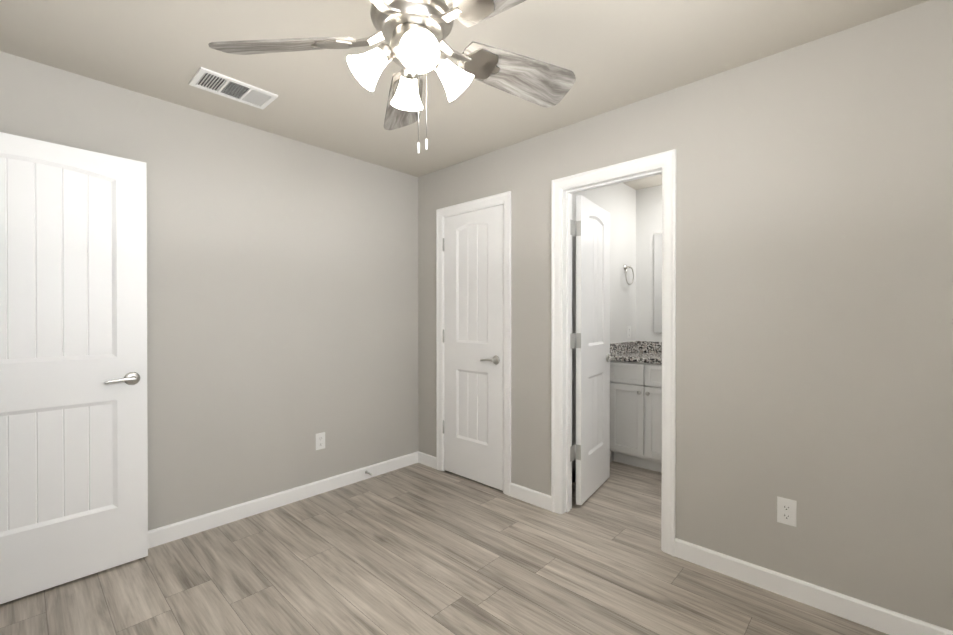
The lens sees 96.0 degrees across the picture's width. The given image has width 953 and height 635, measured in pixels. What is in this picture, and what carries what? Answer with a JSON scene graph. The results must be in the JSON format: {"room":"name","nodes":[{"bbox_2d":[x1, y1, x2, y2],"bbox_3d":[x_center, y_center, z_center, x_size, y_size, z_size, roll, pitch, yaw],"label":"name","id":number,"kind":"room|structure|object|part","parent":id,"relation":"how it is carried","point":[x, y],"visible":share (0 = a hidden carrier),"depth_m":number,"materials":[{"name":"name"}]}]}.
{"room":"empty bedroom","nodes":[
{"label":"empty bedroom","id":0,"kind":"room"},
{"bbox_2d":[0,51,417,530],"bbox_3d":[-0.910,0.017,3.321,0.110,2.440,4.585,0,0,43],"label":"wall","id":1,"kind":"structure","parent":0,"point":[282,301],"depth_m":2.70,"materials":[{"name":"beige paint"}]},
{"bbox_2d":[0,132,147,603],"bbox_3d":[-1.999,0.216,1.920,0.139,2.030,0.842,0,0,43],"label":"entry door","id":2,"kind":"structure","parent":1,"relation":"in","point":[73,385],"depth_m":2.01,"materials":[{"name":"white paint"}]},
{"bbox_3d":[-1.781,0.305,2.155,0.139,0.066,0.143,0,0,43],"label":"handle","id":3,"kind":"part","parent":2,"relation":"part of","materials":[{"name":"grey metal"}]},
{"bbox_2d":[148,451,423,548],"bbox_3d":[-1.424,1.194,2.685,0.013,0.092,2.725,0,0,43],"label":"baseboard","id":4,"kind":"structure","parent":1,"relation":"attached to","point":[171,532],"depth_m":2.77,"materials":[{"name":"white paint"}]},
{"bbox_2d":[316,432,324,449],"bbox_3d":[-1.101,0.870,3.034,0.008,0.115,0.070,0,0,43],"label":"electrical outlet","id":5,"kind":"object","parent":1,"relation":"attached to","point":[320,440],"visible":1,"depth_m":3.03,"materials":[{"name":"white plastic"}]},
{"bbox_2d":[0,461,888,634],"bbox_3d":[0.450,1.293,2.058,3.830,0.100,4.585,0,0,43],"label":"floor","id":6,"kind":"structure","parent":0,"point":[417,549],"depth_m":2.04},
{"bbox_2d":[610,341,661,472],"bbox_3d":[1.745,0.712,3.413,1.220,1.048,0.601,0,0,43],"label":"bathroom vanity","id":7,"kind":"object","parent":6,"relation":"on","point":[636,403],"visible":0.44,"depth_m":3.50,"materials":[{"name":"painted wood"},{"name":"granite"}]},
{"bbox_2d":[0,0,929,189],"bbox_3d":[0.450,-1.247,2.045,3.830,0.100,4.585,0,0,43],"label":"ceiling","id":8,"kind":"structure","parent":0,"point":[613,54],"depth_m":1.94,"materials":[{"name":"paint"}]},
{"bbox_2d":[189,67,277,109],"bbox_3d":[-1.265,-1.193,2.247,0.210,0.010,0.360,0,0,43],"label":"ceiling vent","id":9,"kind":"object","parent":8,"relation":"in","point":[203,78],"visible":1,"depth_m":2.23,"materials":[{"name":"white plastic"}]},
{"bbox_2d":[208,0,575,153],"bbox_3d":[-0.177,-0.873,1.405,1.281,0.643,1.328,0,0,43],"label":"ceiling fan","id":10,"kind":"object","parent":8,"relation":"hanging from","point":[414,34],"visible":1,"depth_m":1.44,"materials":[{"name":"grey wood"}]},
{"bbox_2d":[572,183,635,482],"bbox_3d":[0.946,0.015,3.528,0.100,2.440,1.530,0,0,43],"label":"wall","id":11,"kind":"structure","parent":0,"point":[617,202],"depth_m":3.77,"materials":[{"name":"paint"}]},
{"bbox_2d":[624,265,633,284],"bbox_3d":[1.357,-0.389,3.853,0.054,0.187,0.170,0,0,43],"label":"towel ring","id":12,"kind":"object","parent":11,"relation":"attached to","point":[626,267],"visible":1,"depth_m":3.84,"materials":[{"name":"silver metal"}]},
{"bbox_2d":[636,185,661,341],"bbox_3d":[1.977,0.015,3.687,3.610,2.440,0.110,0,0,43],"label":"wall","id":13,"kind":"structure","parent":0,"point":[648,213],"depth_m":3.98,"materials":[{"name":"paint"}]},
{"bbox_2d":[654,233,661,332],"bbox_3d":[1.957,-0.315,3.620,0.900,0.900,0.011,0,0,43],"label":"bathroom mirror","id":14,"kind":"object","parent":13,"relation":"attached to","point":[657,283],"visible":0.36,"depth_m":3.90,"materials":[{"name":"white mirror"}]},
{"bbox_2d":[418,0,952,630],"bbox_3d":[0.858,0.021,2.488,3.610,2.440,0.110,0,0,43],"label":"wall","id":15,"kind":"structure","parent":0,"point":[814,278],"depth_m":1.89,"materials":[{"name":"beige paint"}]},
{"bbox_2d":[443,204,502,490],"bbox_3d":[-0.028,0.210,3.266,0.624,2.030,0.139,0,0,43],"label":"closet door","id":16,"kind":"structure","parent":15,"relation":"in","point":[473,345],"depth_m":3.24,"materials":[{"name":"white paint"}]},
{"bbox_3d":[0.126,0.300,3.123,0.143,0.066,0.139,0,0,43],"label":"handle","id":17,"kind":"part","parent":16,"relation":"part of","materials":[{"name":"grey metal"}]},
{"bbox_2d":[436,191,510,495],"bbox_3d":[0.001,0.178,3.289,0.762,2.118,0.146,0,0,43],"label":"door frame","id":18,"kind":"structure","parent":15,"relation":"attached to","point":[504,198],"depth_m":3.10,"materials":[{"name":"white paint"}]},
{"bbox_2d":[510,483,550,510],"bbox_3d":[0.362,1.193,2.873,0.340,0.092,0.013,0,0,43],"label":"baseboard","id":19,"kind":"structure","parent":15,"relation":"attached to","point":[542,500],"depth_m":2.87,"materials":[{"name":"white paint"}]},
{"bbox_2d":[574,195,614,504],"bbox_3d":[0.837,0.211,3.059,0.139,2.030,0.615,0,0,35],"label":"bathroom door","id":20,"kind":"structure","parent":15,"relation":"in","point":[592,340],"depth_m":2.99,"materials":[{"name":"white paint"}]},
{"bbox_3d":[0.955,0.300,3.230,0.139,0.066,0.143,0,0,35],"label":"handle","id":21,"kind":"part","parent":20,"relation":"part of","materials":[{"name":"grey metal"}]},
{"bbox_2d":[551,149,675,555],"bbox_3d":[0.805,0.181,2.541,0.754,2.118,0.150,0,0,43],"label":"door frame","id":22,"kind":"structure","parent":15,"relation":"attached to","point":[665,162],"depth_m":2.59,"materials":[{"name":"white paint"}]},
{"bbox_2d":[570,219,574,461],"bbox_3d":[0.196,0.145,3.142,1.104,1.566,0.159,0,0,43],"label":"hinges","id":23,"kind":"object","parent":22,"relation":"attached to","point":[572,340],"depth_m":2.79,"materials":[{"name":"grey metal"}]},
{"bbox_2d":[777,496,796,526],"bbox_3d":[1.386,0.865,1.919,0.070,0.115,0.008,0,0,43],"label":"electrical outlet","id":24,"kind":"object","parent":15,"relation":"attached to","point":[786,511],"visible":1,"depth_m":1.92,"materials":[{"name":"white plastic"}]},
{"bbox_2d":[675,538,952,634],"bbox_3d":[1.575,1.198,1.740,1.472,0.092,0.013,0,0,43],"label":"baseboard","id":25,"kind":"structure","parent":15,"relation":"attached to","point":[879,618],"depth_m":1.86,"materials":[{"name":"white paint"}]}
]}

